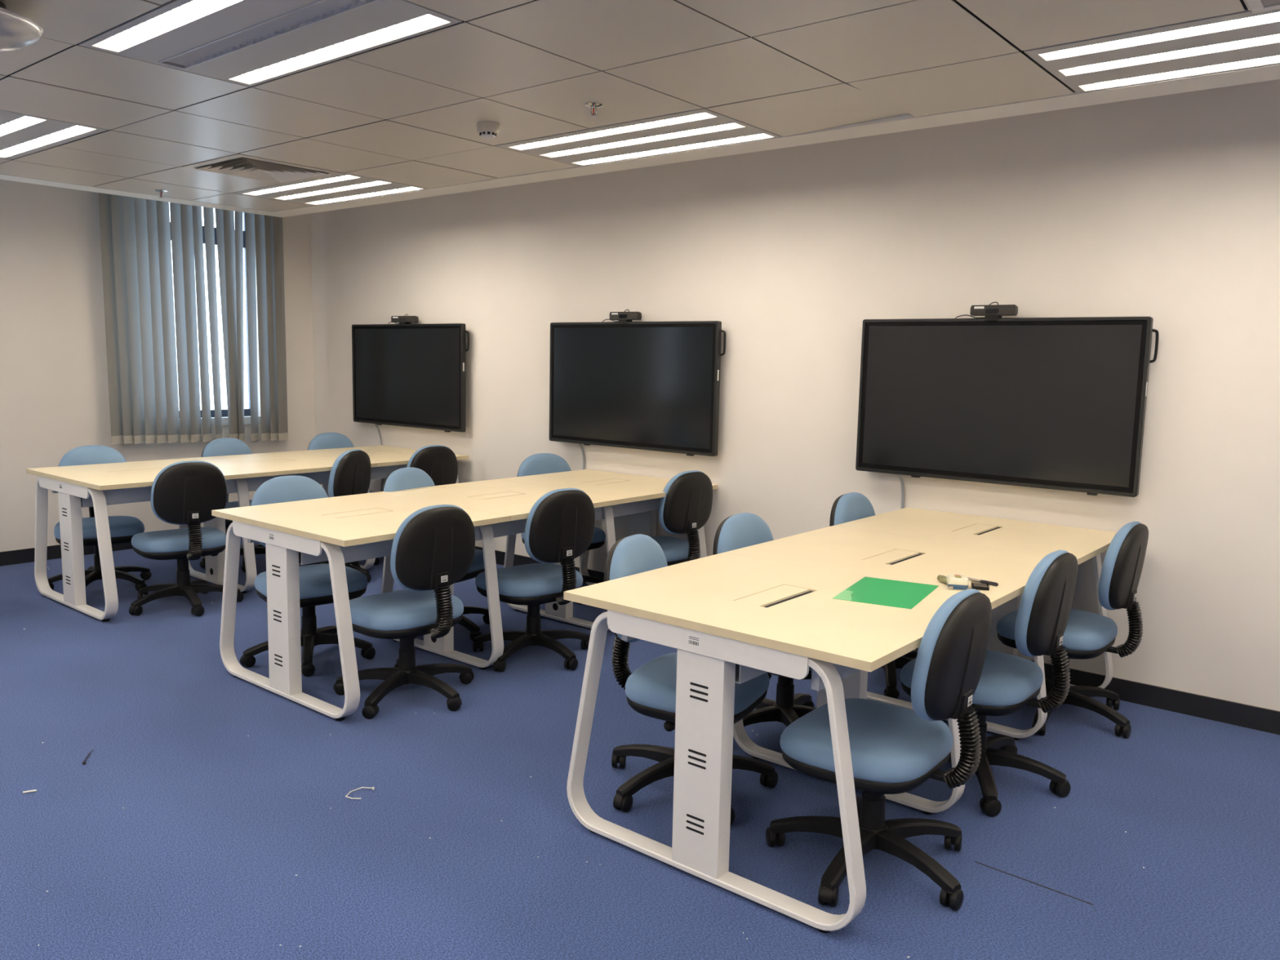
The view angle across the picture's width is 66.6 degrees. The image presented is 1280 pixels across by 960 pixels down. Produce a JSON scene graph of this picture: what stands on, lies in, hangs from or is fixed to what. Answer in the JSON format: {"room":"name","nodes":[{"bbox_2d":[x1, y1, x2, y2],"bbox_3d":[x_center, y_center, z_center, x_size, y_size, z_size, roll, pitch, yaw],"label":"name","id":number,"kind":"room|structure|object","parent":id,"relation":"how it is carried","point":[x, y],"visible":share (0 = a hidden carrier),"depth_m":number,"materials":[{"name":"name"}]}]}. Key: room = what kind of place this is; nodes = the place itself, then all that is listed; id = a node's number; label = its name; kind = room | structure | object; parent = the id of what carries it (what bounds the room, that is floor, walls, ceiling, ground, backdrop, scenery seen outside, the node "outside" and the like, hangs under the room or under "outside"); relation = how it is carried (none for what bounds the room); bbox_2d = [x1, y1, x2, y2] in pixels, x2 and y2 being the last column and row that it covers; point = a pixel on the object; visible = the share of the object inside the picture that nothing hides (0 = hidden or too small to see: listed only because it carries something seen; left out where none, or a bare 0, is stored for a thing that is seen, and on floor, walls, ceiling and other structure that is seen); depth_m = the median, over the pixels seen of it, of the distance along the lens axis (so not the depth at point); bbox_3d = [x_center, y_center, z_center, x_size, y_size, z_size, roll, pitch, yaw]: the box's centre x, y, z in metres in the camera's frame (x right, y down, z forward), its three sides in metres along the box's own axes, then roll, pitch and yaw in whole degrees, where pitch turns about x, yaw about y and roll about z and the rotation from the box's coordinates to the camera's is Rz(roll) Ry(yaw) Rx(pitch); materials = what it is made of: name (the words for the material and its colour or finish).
{"room":"classroom","nodes":[
{"label":"classroom","id":0,"kind":"room"},
{"bbox_2d":[0,179,315,551],"bbox_3d":[-5.237,-0.748,5.315,0.220,2.880,7.600,7,9,39],"label":"wall","id":1,"kind":"structure","parent":0,"point":[55,398],"depth_m":6.67,"materials":[{"name":"paint"}]},
{"bbox_2d":[0,528,227,566],"bbox_3d":[-5.176,0.645,5.414,0.012,0.094,7.600,7,9,39],"label":"baseboard","id":2,"kind":"structure","parent":1,"relation":"attached to","point":[54,552],"depth_m":6.65,"materials":[{"name":"black"}]},
{"bbox_2d":[169,212,261,426],"bbox_3d":[-3.427,-1.286,7.428,0.218,1.740,1.034,7,9,39],"label":"window","id":3,"kind":"structure","parent":1,"relation":"in","point":[224,411],"depth_m":7.75,"materials":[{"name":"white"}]},
{"bbox_2d":[97,192,288,444],"bbox_3d":[-3.297,-1.263,7.294,0.103,1.996,1.423,7,9,39],"label":"vertical blind","id":4,"kind":"object","parent":3,"relation":"attached to","point":[141,334],"visible":0.9,"depth_m":7.20,"materials":[{"name":"grey fabric"}]},
{"bbox_2d":[0,0,1251,211],"bbox_3d":[-0.979,-1.230,1.300,9.891,0.151,6.919,7,9,39],"label":"ceiling","id":5,"kind":"structure","parent":0,"point":[408,111],"depth_m":3.43,"materials":[{"name":"tile"}]},
{"bbox_2d":[0,0,43,51],"bbox_3d":[-1.907,-1.300,2.751,0.380,0.113,0.380,7,9,39],"label":"dome","id":6,"kind":"object","parent":5,"relation":"attached to","point":[17,31],"visible":1,"depth_m":2.75,"materials":[{"name":"grey metal"}]},
{"bbox_2d":[0,109,107,159],"bbox_3d":[-3.021,-1.612,4.502,1.190,0.030,0.587,7,9,39],"label":"recessed light","id":7,"kind":"object","parent":5,"relation":"in","point":[21,135],"visible":0.95,"depth_m":4.46,"materials":[{"name":"grey plastic"}]},
{"bbox_2d":[155,189,167,198],"bbox_3d":[-2.945,-1.759,5.991,0.072,0.044,0.072,7,9,39],"label":"sprinkler","id":8,"kind":"object","parent":5,"relation":"attached to","point":[161,191],"visible":1,"depth_m":5.98,"materials":[{"name":"silver metal"}]},
{"bbox_2d":[181,152,342,184],"bbox_3d":[-2.028,-1.692,5.232,0.594,0.070,0.594,7,9,39],"label":"ceiling vent","id":9,"kind":"object","parent":5,"relation":"in","point":[258,168],"visible":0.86,"depth_m":5.21,"materials":[{"name":"white metal"}]},
{"bbox_2d":[78,0,462,86],"bbox_3d":[-1.165,-1.394,2.991,1.190,0.053,0.587,7,9,39],"label":"ceiling light","id":10,"kind":"object","parent":5,"relation":"attached to","point":[246,42],"visible":1,"depth_m":2.99,"materials":[{"name":"grey plastic"}]},
{"bbox_2d":[232,172,426,205],"bbox_3d":[-1.885,-1.760,5.877,1.190,0.030,0.573,7,9,39],"label":"recessed light","id":11,"kind":"object","parent":5,"relation":"in","point":[344,186],"visible":0.97,"depth_m":5.85,"materials":[{"name":"grey plastic"}]},
{"bbox_2d":[476,121,499,139],"bbox_3d":[-0.640,-1.467,4.100,0.096,0.060,0.096,7,9,39],"label":"smoke detector","id":12,"kind":"object","parent":5,"relation":"attached to","point":[486,130],"visible":1,"depth_m":4.07,"materials":[{"name":"beige plastic"}]},
{"bbox_2d":[584,102,603,117],"bbox_3d":[-0.178,-1.421,3.748,0.072,0.044,0.072,7,9,39],"label":"sprinkler","id":13,"kind":"object","parent":5,"relation":"attached to","point":[593,105],"visible":1,"depth_m":3.74,"materials":[{"name":"silver metal"}]},
{"bbox_2d":[495,106,782,166],"bbox_3d":[-0.028,-1.533,4.367,1.190,0.030,0.573,7,9,39],"label":"recessed light","id":14,"kind":"object","parent":5,"relation":"in","point":[700,128],"visible":1,"depth_m":4.31,"materials":[{"name":"grey plastic"}]},
{"bbox_2d":[0,63,1279,217],"bbox_3d":[-0.979,-1.220,1.302,9.891,0.132,6.919,7,9,39],"label":"trim","id":15,"kind":"structure","parent":5,"relation":"attached to","point":[907,122],"depth_m":4.20,"materials":[{"name":"white paint"}]},
{"bbox_2d":[1023,8,1279,93],"bbox_3d":[1.828,-1.306,2.857,1.190,0.030,0.573,7,9,39],"label":"recessed light","id":16,"kind":"object","parent":5,"relation":"in","point":[1246,39],"visible":0.99,"depth_m":3.00,"materials":[{"name":"grey plastic"}]},
{"bbox_2d":[1246,0,1279,13],"bbox_3d":[1.687,-1.231,2.404,0.340,0.015,0.320,7,9,39],"label":"recessed light","id":17,"kind":"object","parent":5,"relation":"in","point":[1255,6],"visible":1,"depth_m":2.57,"materials":[{"name":"white paint"}]},
{"bbox_2d":[0,537,1279,959],"bbox_3d":[-1.089,1.241,2.100,11.000,0.100,8.000,7,9,39],"label":"floor","id":18,"kind":"structure","parent":0,"point":[204,853],"depth_m":3.07,"materials":[{"name":"blue carpet"}]},
{"bbox_2d":[22,789,36,793],"bbox_3d":[-2.015,1.028,3.216,0.038,0.007,0.007,-2,8,-25],"label":"peg","id":19,"kind":"object","parent":18,"relation":"on","point":[34,790],"visible":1,"depth_m":3.21,"materials":[{"name":"white plastic"}]},
{"bbox_2d":[82,750,93,764],"bbox_3d":[-1.981,0.995,3.493,0.015,0.008,0.117,-1,7,-17],"label":"coil","id":20,"kind":"object","parent":18,"relation":"on","point":[83,762],"visible":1,"depth_m":3.48,"materials":[{"name":"black"}]},
{"bbox_2d":[47,444,151,591],"bbox_3d":[-3.310,0.235,5.930,0.602,0.856,0.590,-3,8,-33],"label":"swivel chair","id":21,"kind":"object","parent":18,"relation":"on","point":[122,528],"visible":0.46,"depth_m":5.92,"materials":[{"name":"blue fabric"}]},
{"bbox_2d":[128,460,244,616],"bbox_3d":[-2.600,0.298,5.540,0.629,0.858,0.595,-5,9,-39],"label":"swivel chair","id":22,"kind":"object","parent":18,"relation":"on","point":[183,492],"visible":0.96,"depth_m":5.37,"materials":[{"name":"blue fabric"}]},
{"bbox_2d":[199,437,266,572],"bbox_3d":[-2.721,0.150,6.707,0.581,0.858,0.613,6,9,33],"label":"swivel chair","id":23,"kind":"object","parent":18,"relation":"on","point":[225,446],"visible":0.18,"depth_m":6.71,"materials":[{"name":"blue fabric"}]},
{"bbox_2d":[26,445,468,622],"bbox_3d":[-2.419,0.252,6.381,1.023,0.750,2.485,7,9,39],"label":"meeting table","id":24,"kind":"object","parent":18,"relation":"on","point":[98,486],"visible":0.59,"depth_m":5.71,"materials":[{"name":"brown wood"}]},
{"bbox_2d":[80,479,372,507],"bbox_3d":[-2.397,-0.014,6.368,0.190,0.119,2.395,7,9,39],"label":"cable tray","id":25,"kind":"object","parent":24,"relation":"on","point":[88,502],"depth_m":5.42,"materials":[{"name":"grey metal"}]},
{"bbox_2d":[240,475,375,676],"bbox_3d":[-1.611,0.430,4.650,0.591,0.856,0.597,-5,9,-39],"label":"swivel chair","id":26,"kind":"object","parent":18,"relation":"on","point":[315,582],"visible":0.38,"depth_m":4.65,"materials":[{"name":"blue fabric"}]},
{"bbox_2d":[298,448,371,582],"bbox_3d":[-2.013,0.221,6.262,0.588,0.856,0.602,3,7,17],"label":"swivel chair","id":27,"kind":"object","parent":18,"relation":"on","point":[350,473],"visible":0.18,"depth_m":6.09,"materials":[{"name":"blue fabric"}]},
{"bbox_2d":[307,432,374,493],"bbox_3d":[-2.199,0.089,7.290,0.603,0.856,0.608,8,10,43],"label":"swivel chair","id":28,"kind":"object","parent":18,"relation":"on","point":[325,440],"visible":0.06,"depth_m":7.37,"materials":[{"name":"blue fabric"}]},
{"bbox_2d":[345,786,374,799],"bbox_3d":[-0.939,1.043,3.255,0.065,0.010,0.090,4,7,19],"label":"cable tie","id":29,"kind":"object","parent":18,"relation":"on","point":[372,788],"visible":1,"depth_m":3.27,"materials":[{"name":"white plastic"}]},
{"bbox_2d":[333,504,475,719],"bbox_3d":[-0.974,0.505,4.152,0.588,0.856,0.603,8,10,42],"label":"swivel chair","id":30,"kind":"object","parent":18,"relation":"on","point":[433,548],"visible":0.98,"depth_m":3.98,"materials":[{"name":"blue fabric"}]},
{"bbox_2d":[373,444,457,564],"bbox_3d":[-1.535,0.164,6.795,0.585,0.858,0.601,-6,10,-44],"label":"swivel chair","id":31,"kind":"object","parent":18,"relation":"on","point":[439,462],"visible":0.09,"depth_m":6.56,"materials":[{"name":"blue fabric"}]},
{"bbox_2d":[381,466,489,640],"bbox_3d":[-1.060,0.380,5.142,0.608,0.856,0.591,5,8,29],"label":"swivel chair","id":32,"kind":"object","parent":18,"relation":"on","point":[404,478],"visible":0.19,"depth_m":5.14,"materials":[{"name":"blue fabric"}]},
{"bbox_2d":[211,469,717,720],"bbox_3d":[-0.744,0.453,5.044,1.023,0.750,2.485,7,9,39],"label":"meeting table","id":33,"kind":"object","parent":18,"relation":"on","point":[339,531],"visible":0.7,"depth_m":4.41,"materials":[{"name":"brown wood"}]},
{"bbox_2d":[298,547,328,564],"bbox_3d":[-0.722,0.188,5.031,0.190,0.119,2.395,7,9,39],"label":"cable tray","id":34,"kind":"object","parent":33,"relation":"on","point":[304,558],"depth_m":4.10,"materials":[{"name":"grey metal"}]},
{"bbox_2d":[472,488,595,671],"bbox_3d":[-0.498,0.443,4.731,0.610,0.858,0.575,-6,10,-43],"label":"swivel chair","id":35,"kind":"object","parent":18,"relation":"on","point":[560,525],"visible":0.91,"depth_m":4.57,"materials":[{"name":"blue fabric"}]},
{"bbox_2d":[516,453,605,604],"bbox_3d":[-0.495,0.284,6.010,0.607,0.856,0.602,-4,9,-33],"label":"swivel chair","id":36,"kind":"object","parent":18,"relation":"on","point":[540,463],"visible":0.13,"depth_m":6.08,"materials":[{"name":"blue fabric"}]},
{"bbox_2d":[649,470,712,565],"bbox_3d":[0.098,0.352,5.561,0.596,0.856,0.597,-6,10,-45],"label":"swivel chair","id":37,"kind":"object","parent":18,"relation":"on","point":[686,507],"visible":0.52,"depth_m":5.36,"materials":[{"name":"black plastic"}]},
{"bbox_2d":[604,533,777,825],"bbox_3d":[0.156,0.632,3.324,0.581,0.856,0.605,5,8,27],"label":"swivel chair","id":38,"kind":"object","parent":18,"relation":"on","point":[650,689],"visible":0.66,"depth_m":3.25,"materials":[{"name":"blue fabric"}]},
{"bbox_2d":[712,512,816,726],"bbox_3d":[0.569,0.578,3.825,0.585,0.856,0.604,7,9,38],"label":"swivel chair","id":39,"kind":"object","parent":18,"relation":"on","point":[740,531],"visible":0.14,"depth_m":3.81,"materials":[{"name":"blue fabric"}]},
{"bbox_2d":[563,507,1116,933],"bbox_3d":[0.942,0.660,3.665,1.023,0.750,2.485,7,9,39],"label":"meeting table","id":40,"kind":"object","parent":18,"relation":"on","point":[740,615],"visible":0.83,"depth_m":2.89,"materials":[{"name":"brown wood"}]},
{"bbox_2d":[734,663,767,684],"bbox_3d":[0.964,0.395,3.652,0.190,0.119,2.395,7,9,39],"label":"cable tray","id":41,"kind":"object","parent":40,"relation":"on","point":[743,673],"depth_m":2.71,"materials":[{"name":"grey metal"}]},
{"bbox_2d":[832,576,938,608],"bbox_3d":[0.779,0.352,3.068,0.242,0.001,0.361,5,8,28],"label":"plastic sheet","id":42,"kind":"object","parent":40,"relation":"on","point":[890,593],"visible":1,"depth_m":3.06,"materials":[{"name":"green"}]},
{"bbox_2d":[937,574,946,584],"bbox_3d":[1.005,0.330,3.201,0.023,0.023,0.081,0,7,-13],"label":"tube","id":43,"kind":"object","parent":40,"relation":"on","point":[942,579],"visible":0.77,"depth_m":3.21,"materials":[{"name":"beige plastic"}]},
{"bbox_2d":[946,573,968,589],"bbox_3d":[1.027,0.330,3.149,0.065,0.037,0.080,3,7,11],"label":"tape measure","id":44,"kind":"object","parent":40,"relation":"on","point":[953,581],"visible":0.98,"depth_m":3.12,"materials":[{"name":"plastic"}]},
{"bbox_2d":[971,582,989,590],"bbox_3d":[1.100,0.342,3.149,0.056,0.016,0.064,3,7,15],"label":"case","id":45,"kind":"object","parent":40,"relation":"on","point":[978,586],"visible":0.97,"depth_m":3.13,"materials":[{"name":"black plastic"}]},
{"bbox_2d":[967,577,998,586],"bbox_3d":[1.127,0.335,3.224,0.012,0.012,0.122,-5,9,-40],"label":"pen","id":46,"kind":"object","parent":40,"relation":"on","point":[990,583],"visible":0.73,"depth_m":3.21,"materials":[{"name":"grey plastic"}]},
{"bbox_2d":[829,492,917,698],"bbox_3d":[1.182,0.506,4.503,0.606,0.856,0.601,7,9,38],"label":"swivel chair","id":47,"kind":"object","parent":18,"relation":"on","point":[851,506],"visible":0.11,"depth_m":4.49,"materials":[{"name":"blue fabric"}]},
{"bbox_2d":[765,588,991,910],"bbox_3d":[0.673,0.707,2.809,0.599,0.856,0.587,7,9,38],"label":"swivel chair","id":48,"kind":"object","parent":18,"relation":"on","point":[895,749],"visible":0.9,"depth_m":2.67,"materials":[{"name":"blue fabric"}]},
{"bbox_2d":[899,550,1078,817],"bbox_3d":[1.222,0.640,3.440,0.594,0.856,0.595,7,9,39],"label":"swivel chair","id":49,"kind":"object","parent":18,"relation":"on","point":[1007,683],"visible":0.79,"depth_m":3.24,"materials":[{"name":"blue fabric"}]},
{"bbox_2d":[974,861,1093,905],"bbox_3d":[1.121,1.151,2.787,0.335,0.001,0.004,7,9,41],"label":"cable","id":50,"kind":"object","parent":18,"relation":"on","point":[975,861],"depth_m":2.78,"materials":[{"name":"black"}]},
{"bbox_2d":[995,521,1148,737],"bbox_3d":[1.764,0.573,4.064,0.599,0.856,0.588,7,9,39],"label":"swivel chair","id":51,"kind":"object","parent":18,"relation":"on","point":[1086,635],"visible":0.75,"depth_m":3.88,"materials":[{"name":"blue fabric"}]},
{"bbox_2d":[310,79,1279,711],"bbox_3d":[1.417,-0.558,4.912,11.000,2.880,0.200,7,9,39],"label":"wall","id":52,"kind":"structure","parent":0,"point":[1166,209],"depth_m":4.83,"materials":[{"name":"paint"}]},
{"bbox_2d":[351,323,469,431],"bbox_3d":[-1.716,-0.775,7.283,1.340,0.771,0.099,7,9,39],"label":"wall display","id":53,"kind":"object","parent":52,"relation":"attached to","point":[413,375],"visible":1,"depth_m":7.20,"materials":[{"name":"black"}]},
{"bbox_2d":[374,423,382,445],"bbox_3d":[-2.057,0.000,7.686,0.072,0.922,0.032,4,8,22],"label":"power cable","id":54,"kind":"object","parent":53,"relation":"hanging from","point":[375,424],"visible":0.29,"depth_m":7.64,"materials":[{"name":"grey plastic"}]},
{"bbox_2d":[387,313,418,325],"bbox_3d":[-1.775,-1.183,7.249,0.313,0.108,0.070,6,8,32],"label":"webcam","id":55,"kind":"object","parent":53,"relation":"on","point":[402,320],"visible":1,"depth_m":7.20,"materials":[{"name":"grey plastic"}]},
{"bbox_2d":[549,320,725,456],"bbox_3d":[-0.038,-0.570,5.918,1.340,0.771,0.099,7,9,39],"label":"wall display","id":56,"kind":"object","parent":52,"relation":"attached to","point":[641,385],"visible":1,"depth_m":5.84,"materials":[{"name":"black"}]},
{"bbox_2d":[578,443,585,573],"bbox_3d":[-0.385,0.205,6.320,0.046,0.922,0.020,-2,8,-25],"label":"power cable","id":57,"kind":"object","parent":56,"relation":"hanging from","point":[580,445],"visible":0.27,"depth_m":6.28,"materials":[{"name":"grey plastic"}]},
{"bbox_2d":[602,309,641,324],"bbox_3d":[-0.122,-0.981,5.908,0.300,0.108,0.069,6,9,36],"label":"webcam","id":58,"kind":"object","parent":56,"relation":"on","point":[624,317],"visible":0.98,"depth_m":5.85,"materials":[{"name":"grey plastic"}]},
{"bbox_2d":[475,546,1279,734],"bbox_3d":[1.321,0.832,5.003,10.600,0.094,0.012,7,9,39],"label":"baseboard","id":59,"kind":"structure","parent":52,"relation":"attached to","point":[1255,717],"depth_m":4.20,"materials":[{"name":"black"}]},
{"bbox_2d":[855,316,1159,497],"bbox_3d":[1.654,-0.363,4.542,1.340,0.771,0.099,7,9,39],"label":"wall display","id":60,"kind":"object","parent":52,"relation":"attached to","point":[1055,403],"visible":1,"depth_m":4.45,"materials":[{"name":"black"}]},
{"bbox_2d":[897,474,904,508],"bbox_3d":[1.302,0.409,4.947,0.053,0.922,0.029,1,7,-3],"label":"power cable","id":61,"kind":"object","parent":60,"relation":"hanging from","point":[899,475],"visible":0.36,"depth_m":4.91,"materials":[{"name":"grey plastic"}]},
{"bbox_2d":[955,302,1017,320],"bbox_3d":[1.595,-0.772,4.515,0.298,0.108,0.069,7,9,40],"label":"webcam","id":62,"kind":"object","parent":60,"relation":"on","point":[992,313],"visible":0.95,"depth_m":4.46,"materials":[{"name":"grey plastic"}]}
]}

